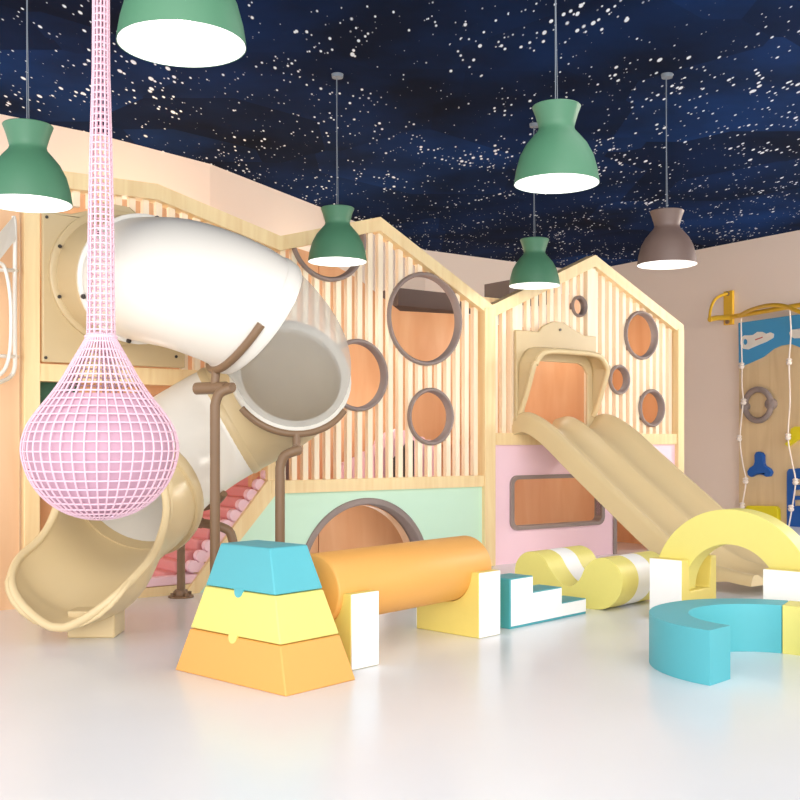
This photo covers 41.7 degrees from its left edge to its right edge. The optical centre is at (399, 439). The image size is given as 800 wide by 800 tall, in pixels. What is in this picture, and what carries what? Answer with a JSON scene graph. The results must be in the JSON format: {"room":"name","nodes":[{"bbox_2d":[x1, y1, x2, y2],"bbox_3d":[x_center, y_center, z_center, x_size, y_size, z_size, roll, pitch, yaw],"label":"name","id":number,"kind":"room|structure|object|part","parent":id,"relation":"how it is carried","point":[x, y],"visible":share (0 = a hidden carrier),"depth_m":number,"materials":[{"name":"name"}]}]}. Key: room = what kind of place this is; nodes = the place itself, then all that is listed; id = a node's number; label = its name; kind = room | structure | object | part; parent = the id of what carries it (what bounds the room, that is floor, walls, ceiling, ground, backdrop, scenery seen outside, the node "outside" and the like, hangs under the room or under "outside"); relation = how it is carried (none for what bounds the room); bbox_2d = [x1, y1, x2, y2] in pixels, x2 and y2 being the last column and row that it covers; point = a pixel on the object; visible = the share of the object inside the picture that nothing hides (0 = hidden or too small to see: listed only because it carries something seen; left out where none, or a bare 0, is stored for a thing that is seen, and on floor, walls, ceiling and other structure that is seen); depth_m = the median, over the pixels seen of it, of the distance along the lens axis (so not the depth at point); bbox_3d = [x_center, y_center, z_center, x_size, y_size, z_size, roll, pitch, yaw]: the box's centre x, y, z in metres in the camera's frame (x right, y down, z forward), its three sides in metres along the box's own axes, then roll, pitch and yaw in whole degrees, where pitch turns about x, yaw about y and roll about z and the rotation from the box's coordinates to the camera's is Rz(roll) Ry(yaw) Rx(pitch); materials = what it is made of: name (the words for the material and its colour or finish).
{"room":"indoor playground","nodes":[
{"label":"indoor playground","id":0,"kind":"room"},
{"bbox_2d":[0,209,18,609],"bbox_3d":[-3.795,-0.250,7.107,2.364,3.000,0.060,0,0,-36],"label":"wall","id":1,"kind":"structure","parent":0,"point":[9,390],"depth_m":7.73,"materials":[{"name":"paint"}]},
{"bbox_2d":[0,216,18,383],"bbox_3d":[-2.857,-0.972,7.459,0.117,1.320,0.590,0,0,15],"label":"wall rack","id":2,"kind":"object","parent":1,"relation":"attached to","point":[8,234],"visible":1,"depth_m":7.57,"materials":[{"name":"white plastic"}]},
{"bbox_3d":[-2.868,-1.327,7.454,0.020,0.604,0.405,0,0,20],"label":"shelf panel","id":3,"kind":"part","parent":2,"relation":"part of","materials":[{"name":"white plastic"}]},
{"bbox_2d":[0,114,576,327],"bbox_3d":[-1.079,-0.880,14.012,1.475,4.460,13.346,0,0,39],"label":"wall","id":4,"kind":"structure","parent":0,"point":[277,212],"depth_m":11.97,"materials":[{"name":"paint"}]},
{"bbox_2d":[0,0,799,267],"bbox_3d":[2.500,-3.080,11.094,18.000,0.060,15.788,0,0,0],"label":"ceiling","id":5,"kind":"structure","parent":0,"point":[436,99],"depth_m":9.57,"materials":[{"name":"paint"}]},
{"bbox_2d":[0,0,72,212],"bbox_3d":[-2.128,-2.200,6.007,0.492,1.700,0.492,0,0,0],"label":"pendant lamp","id":6,"kind":"object","parent":5,"relation":"hanging from","point":[32,180],"visible":1,"depth_m":5.90,"materials":[{"name":"green metal"}]},
{"bbox_3d":[-2.128,-2.425,6.007,0.100,1.250,0.100,0,0,0],"label":"cord","id":7,"kind":"part","parent":6,"relation":"part of","materials":[{"name":"grey metal"}]},
{"bbox_3d":[-2.128,-1.575,6.007,0.492,0.450,0.492,0,0,0],"label":"lamp shade","id":8,"kind":"part","parent":6,"relation":"part of","materials":[{"name":"green metal"}]},
{"bbox_2d":[19,0,178,519],"bbox_3d":[-1.424,-1.324,5.000,0.732,3.412,0.732,0,0,0],"label":"swing","id":9,"kind":"object","parent":5,"relation":"hanging from","point":[89,456],"visible":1,"depth_m":4.83,"materials":[{"name":"pink fabric"}]},
{"bbox_2d":[116,0,246,67],"bbox_3d":[-0.838,-2.284,4.036,0.492,1.532,0.492,0,0,0],"label":"pendant lamp","id":10,"kind":"object","parent":5,"relation":"hanging from","point":[176,33],"visible":1,"depth_m":4.17,"materials":[{"name":"green metal"}]},
{"bbox_3d":[-0.838,-1.638,4.036,0.080,0.100,0.080,0,0,0],"label":"bulb","id":11,"kind":"part","parent":10,"relation":"part of","materials":[{"name":"white glass"}]},
{"bbox_2d":[308,72,366,266],"bbox_3d":[-0.521,-2.267,8.756,0.492,1.566,0.492,0,0,0],"label":"pendant lamp","id":12,"kind":"object","parent":5,"relation":"hanging from","point":[336,244],"visible":1,"depth_m":8.64,"materials":[{"name":"green metal"}]},
{"bbox_3d":[-0.521,-1.709,8.756,0.492,0.450,0.492,0,0,0],"label":"lamp shade","id":13,"kind":"part","parent":12,"relation":"part of","materials":[{"name":"green metal"}]},
{"bbox_3d":[-0.521,-2.492,8.756,0.100,1.116,0.100,0,0,0],"label":"cord","id":14,"kind":"part","parent":12,"relation":"part of","materials":[{"name":"grey metal"}]},
{"bbox_2d":[509,122,559,289],"bbox_3d":[1.298,-2.268,10.129,0.492,1.564,0.492,0,0,0],"label":"pendant lamp","id":15,"kind":"object","parent":5,"relation":"hanging from","point":[534,270],"visible":0.98,"depth_m":10.01,"materials":[{"name":"green metal"}]},
{"bbox_3d":[1.298,-2.493,10.129,0.100,1.114,0.100,0,0,0],"label":"cord","id":16,"kind":"part","parent":15,"relation":"part of","materials":[{"name":"grey metal"}]},
{"bbox_3d":[1.298,-1.711,10.129,0.492,0.450,0.492,0,0,0],"label":"lamp shade","id":17,"kind":"part","parent":15,"relation":"part of","materials":[{"name":"green metal"}]},
{"bbox_2d":[514,0,599,193],"bbox_3d":[0.906,-2.266,6.078,0.492,1.568,0.492,0,0,0],"label":"pendant lamp","id":18,"kind":"object","parent":5,"relation":"hanging from","point":[557,159],"visible":1,"depth_m":5.96,"materials":[{"name":"green metal"}]},
{"bbox_3d":[0.906,-2.491,6.078,0.100,1.118,0.100,0,0,0],"label":"cord","id":19,"kind":"part","parent":18,"relation":"part of","materials":[{"name":"grey metal"}]},
{"bbox_3d":[0.906,-1.707,6.078,0.492,0.450,0.492,0,0,0],"label":"lamp shade","id":20,"kind":"part","parent":18,"relation":"part of","materials":[{"name":"green metal"}]},
{"bbox_2d":[637,72,697,269],"bbox_3d":[2.227,-2.255,8.756,0.492,1.591,0.492,0,0,0],"label":"pendant lamp","id":21,"kind":"object","parent":5,"relation":"hanging from","point":[667,246],"visible":1,"depth_m":8.64,"materials":[{"name":"brown metal"}]},
{"bbox_3d":[2.227,-2.480,8.756,0.100,1.141,0.100,0,0,0],"label":"cord","id":22,"kind":"part","parent":21,"relation":"part of","materials":[{"name":"grey metal"}]},
{"bbox_3d":[2.227,-1.684,8.756,0.492,0.450,0.492,0,0,0],"label":"lamp shade","id":23,"kind":"part","parent":21,"relation":"part of","materials":[{"name":"brown metal"}]},
{"bbox_2d":[0,526,799,799],"bbox_3d":[2.500,1.300,8.244,18.000,0.100,21.488,0,0,0],"label":"floor","id":24,"kind":"structure","parent":0,"point":[576,707],"depth_m":4.71,"materials":[{"name":"white"}]},
{"bbox_2d":[19,171,317,597],"bbox_3d":[-1.791,-0.498,9.102,3.183,3.496,1.128,0,0,-36],"label":"panel","id":25,"kind":"object","parent":24,"relation":"on","point":[48,343],"visible":0.25,"depth_m":7.97,"materials":[{"name":"brown wood"}]},
{"bbox_3d":[-2.775,-0.386,7.848,0.117,3.272,0.180,0,0,-36],"label":"post","id":26,"kind":"part","parent":25,"relation":"part of","materials":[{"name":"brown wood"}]},
{"bbox_3d":[-2.203,-1.203,8.140,1.137,1.246,0.040,0,0,-36],"label":"mounting panel","id":27,"kind":"part","parent":25,"relation":"part of","materials":[{"name":"beige plastic"}]},
{"bbox_3d":[-1.905,-0.505,8.468,2.020,0.130,0.140,0,0,-36],"label":"rail","id":28,"kind":"part","parent":25,"relation":"part of","materials":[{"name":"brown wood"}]},
{"bbox_3d":[-2.199,1.212,8.255,1.294,0.075,0.080,0,0,-36],"label":"rail","id":29,"kind":"part","parent":25,"relation":"part of","materials":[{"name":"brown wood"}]},
{"bbox_3d":[-1.138,-0.060,9.031,0.078,0.820,0.150,0,0,-36],"label":"post","id":30,"kind":"part","parent":25,"relation":"part of","materials":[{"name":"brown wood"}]},
{"bbox_2d":[4,210,350,637],"bbox_3d":[-1.493,-0.260,7.455,2.263,3.020,2.287,0,0,0],"label":"slide","id":31,"kind":"object","parent":24,"relation":"on","point":[269,384],"visible":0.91,"depth_m":7.08,"materials":[{"name":"beige plastic"}]},
{"bbox_3d":[-1.726,0.883,7.969,0.128,0.733,0.826,0,0,-7],"label":"support post","id":32,"kind":"part","parent":31,"relation":"part of","materials":[{"name":"brown metal"}]},
{"bbox_3d":[-1.422,0.924,7.874,0.513,0.652,0.150,0,0,44],"label":"support post","id":33,"kind":"part","parent":31,"relation":"part of","materials":[{"name":"brown metal"}]},
{"bbox_3d":[-1.203,0.432,7.062,0.161,1.636,0.127,0,0,30],"label":"support post","id":34,"kind":"part","parent":31,"relation":"part of","materials":[{"name":"brown metal"}]},
{"bbox_3d":[-0.774,0.644,7.458,0.188,1.212,0.383,0,0,0],"label":"support post","id":35,"kind":"part","parent":31,"relation":"part of","materials":[{"name":"brown metal"}]},
{"bbox_2d":[146,470,264,586],"bbox_3d":[-1.889,0.450,9.051,1.497,1.600,0.995,0,0,-36],"label":"stair","id":36,"kind":"structure","parent":24,"relation":"on","point":[197,549],"depth_m":8.80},
{"bbox_3d":[-1.274,0.050,9.100,0.053,0.800,0.080,0,0,-36],"label":"newel post","id":37,"kind":"part","parent":36,"relation":"part of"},
{"bbox_2d":[176,540,354,695],"bbox_3d":[-0.726,0.901,5.588,0.895,0.698,0.487,0,0,42],"label":"box","id":38,"kind":"object","parent":24,"relation":"on","point":[264,621],"visible":1,"depth_m":5.40,"materials":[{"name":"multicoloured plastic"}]},
{"bbox_2d":[187,217,495,593],"bbox_3d":[-0.331,-0.398,10.180,4.252,3.296,1.100,0,0,-36],"label":"gabled playhouse","id":39,"kind":"object","parent":24,"relation":"on","point":[383,474],"visible":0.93,"depth_m":10.02,"materials":[{"name":"brown wood"}]},
{"bbox_3d":[-0.438,0.855,9.521,3.045,0.790,0.060,0,0,-36],"label":"panel","id":40,"kind":"part","parent":39,"relation":"part of","materials":[{"name":"green paint"}]},
{"bbox_3d":[-0.344,0.889,9.627,1.444,0.722,0.160,0,0,-36],"label":"arch trim","id":41,"kind":"part","parent":39,"relation":"part of","materials":[{"name":"grey rubber"}]},
{"bbox_3d":[-0.173,0.405,9.726,2.377,0.110,0.140,0,0,-36],"label":"rail","id":42,"kind":"part","parent":39,"relation":"part of","materials":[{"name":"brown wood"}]},
{"bbox_3d":[0.835,-0.028,10.477,0.137,2.557,0.210,0,0,-36],"label":"post","id":43,"kind":"part","parent":39,"relation":"part of","materials":[{"name":"brown wood"}]},
{"bbox_2d":[334,589,378,669],"bbox_3d":[-0.386,1.042,5.945,0.552,0.415,0.210,0,0,44],"label":"cradle","id":44,"kind":"object","parent":24,"relation":"on","point":[357,622],"visible":0.47,"depth_m":5.74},
{"bbox_2d":[310,536,491,619],"bbox_3d":[-0.018,0.833,6.386,0.404,0.404,1.449,0,0,40],"label":"foam roller","id":45,"kind":"object","parent":44,"relation":"on","point":[406,575],"visible":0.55,"depth_m":6.20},
{"bbox_2d":[416,569,499,638],"bbox_3d":[0.375,1.042,6.859,0.552,0.415,0.210,0,0,44],"label":"cradle","id":46,"kind":"object","parent":24,"relation":"on","point":[476,614],"visible":0.6,"depth_m":6.69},
{"bbox_2d":[500,573,585,628],"bbox_3d":[0.963,1.083,7.312,0.204,0.333,0.885,0,0,44],"label":"steps","id":47,"kind":"structure","parent":24,"relation":"on","point":[522,603],"depth_m":7.09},
{"bbox_2d":[441,255,683,564],"bbox_3d":[1.832,-0.369,11.752,3.041,3.239,1.100,0,0,-36],"label":"gabled playhouse","id":48,"kind":"object","parent":24,"relation":"on","point":[540,505],"visible":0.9,"depth_m":11.59,"materials":[{"name":"brown wood"}]},
{"bbox_2d":[483,297,498,302],"bbox_3d":[1.009,-1.613,12.662,0.457,0.155,0.400,0,0,-36],"label":"trim","id":49,"kind":"structure","parent":48,"relation":"attached to","point":[488,299],"depth_m":12.46,"materials":[{"name":"wood"}]},
{"bbox_3d":[1.142,-0.710,10.694,0.095,1.321,0.120,0,0,-36],"label":"post","id":50,"kind":"part","parent":48,"relation":"part of","materials":[{"name":"beige wood"}]},
{"bbox_2d":[484,280,546,305],"bbox_3d":[1.516,-1.812,12.999,0.848,0.207,0.450,0,0,-36],"label":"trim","id":51,"kind":"structure","parent":48,"relation":"attached to","point":[501,289],"depth_m":12.73,"materials":[{"name":"brown wood"}]},
{"bbox_3d":[2.028,0.650,11.313,2.777,1.200,0.060,0,0,-36],"label":"panel","id":52,"kind":"part","parent":48,"relation":"part of","materials":[{"name":"pink paint"}]},
{"bbox_3d":[2.022,-0.010,11.321,2.777,0.120,0.140,0,0,-36],"label":"rail","id":53,"kind":"part","parent":48,"relation":"part of","materials":[{"name":"brown wood"}]},
{"bbox_3d":[2.024,-1.474,11.335,0.122,0.748,0.120,0,0,-36],"label":"post","id":54,"kind":"part","parent":48,"relation":"part of","materials":[{"name":"beige wood"}]},
{"bbox_3d":[2.321,0.725,11.557,0.056,1.050,0.130,0,0,-36],"label":"opening trim","id":55,"kind":"part","parent":48,"relation":"part of","materials":[{"name":"beige wood"}]},
{"bbox_2d":[512,321,768,586],"bbox_3d":[2.458,-0.027,9.851,1.257,2.406,2.850,0,0,-36],"label":"slide","id":56,"kind":"object","parent":48,"relation":"attached to","point":[650,496],"visible":0.87,"depth_m":10.29,"materials":[{"name":"plastic"}]},
{"bbox_3d":[1.628,-0.660,10.933,1.156,1.140,0.035,0,0,-36],"label":"hood panel","id":57,"kind":"part","parent":56,"relation":"part of","materials":[{"name":"beige plastic"}]},
{"bbox_2d":[517,347,610,416],"bbox_3d":[1.696,-0.602,10.829,1.036,0.717,0.852,0,0,0],"label":"hood","id":58,"kind":"object","parent":56,"relation":"attached to","point":[596,368],"depth_m":10.91,"materials":[{"name":"plastic"}]},
{"bbox_3d":[3.180,-0.015,12.181,0.106,2.530,0.210,0,0,-36],"label":"post","id":59,"kind":"part","parent":48,"relation":"part of","materials":[{"name":"brown wood"}]},
{"bbox_2d":[515,545,658,609],"bbox_3d":[1.483,1.056,8.151,0.977,0.388,0.660,0,0,44],"label":"blocks","id":60,"kind":"object","parent":24,"relation":"on","point":[618,580],"visible":0.91,"depth_m":7.84},
{"bbox_2d":[650,554,715,608],"bbox_3d":[2.012,1.038,7.455,0.250,0.425,0.506,0,0,44],"label":"cradle","id":61,"kind":"object","parent":24,"relation":"on","point":[669,577],"visible":0.64,"depth_m":7.30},
{"bbox_2d":[659,508,799,588],"bbox_3d":[2.276,0.757,7.116,1.160,0.580,0.170,0,0,44],"label":"arch","id":62,"kind":"object","parent":61,"relation":"on","point":[777,544],"visible":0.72,"depth_m":7.04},
{"bbox_2d":[649,598,787,685],"bbox_3d":[1.750,1.109,5.994,0.580,0.282,1.259,0,0,38],"label":"foam block","id":63,"kind":"object","parent":24,"relation":"on","point":[693,641],"visible":0.98,"depth_m":5.76,"materials":[{"name":"teal plastic"}]},
{"bbox_2d":[763,568,799,600],"bbox_3d":[2.591,1.038,6.831,0.250,0.425,0.506,0,0,44],"label":"cradle","id":64,"kind":"object","parent":24,"relation":"on","point":[778,583],"visible":0.36,"depth_m":6.65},
{"bbox_2d":[782,601,799,655],"bbox_3d":[2.474,1.109,5.881,0.349,0.282,0.931,0,0,-12],"label":"bench","id":65,"kind":"object","parent":24,"relation":"on","point":[790,610],"visible":1,"depth_m":6.12,"materials":[{"name":"yellow plastic"}]},
{"bbox_2d":[383,288,469,313],"bbox_3d":[0.210,-1.535,11.865,1.118,0.187,0.750,0,0,-36],"label":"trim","id":66,"kind":"structure","parent":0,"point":[411,300],"depth_m":11.47,"materials":[{"name":"brown wood"}]},
{"bbox_2d":[610,230,799,508],"bbox_3d":[6.696,-0.880,13.977,0.080,4.460,12.054,0,0,-33],"label":"wall","id":67,"kind":"structure","parent":0,"point":[763,270],"depth_m":16.48,"materials":[{"name":"paint"}]},
{"bbox_2d":[707,290,799,324],"bbox_3d":[5.311,-1.912,15.020,0.657,0.796,2.665,0,0,-23],"label":"frame","id":68,"kind":"object","parent":67,"relation":"attached to","point":[729,316],"visible":1,"depth_m":15.93,"materials":[{"name":"yellow metal"}]},
{"bbox_3d":[5.099,-2.047,16.280,0.048,0.525,0.172,0,0,-33],"label":"wall plate","id":69,"kind":"part","parent":68,"relation":"part of","materials":[{"name":"yellow metal"}]},
{"bbox_2d":[736,318,748,507],"bbox_3d":[5.129,-0.241,15.737,0.110,3.180,0.204,0,0,-44],"label":"rope","id":70,"kind":"object","parent":68,"relation":"hanging from","point":[745,481],"visible":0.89,"depth_m":15.73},
{"bbox_2d":[785,310,798,525],"bbox_3d":[5.603,-0.299,15.018,0.090,3.187,0.214,0,0,-33],"label":"rope","id":71,"kind":"object","parent":68,"relation":"hanging from","point":[795,482],"visible":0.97,"depth_m":15.03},
{"bbox_2d":[738,314,799,526],"bbox_3d":[6.323,-0.046,14.271,0.180,3.569,4.200,0,0,-33],"label":"board","id":72,"kind":"object","parent":67,"relation":"attached to","point":[767,463],"visible":0.94,"depth_m":15.52,"materials":[{"name":"brown wood"}]},
{"bbox_3d":[5.470,-0.532,15.496,0.095,0.170,0.167,0,0,-33],"label":"ring knob","id":73,"kind":"part","parent":72,"relation":"part of","materials":[{"name":"grey rubber"}]}
]}

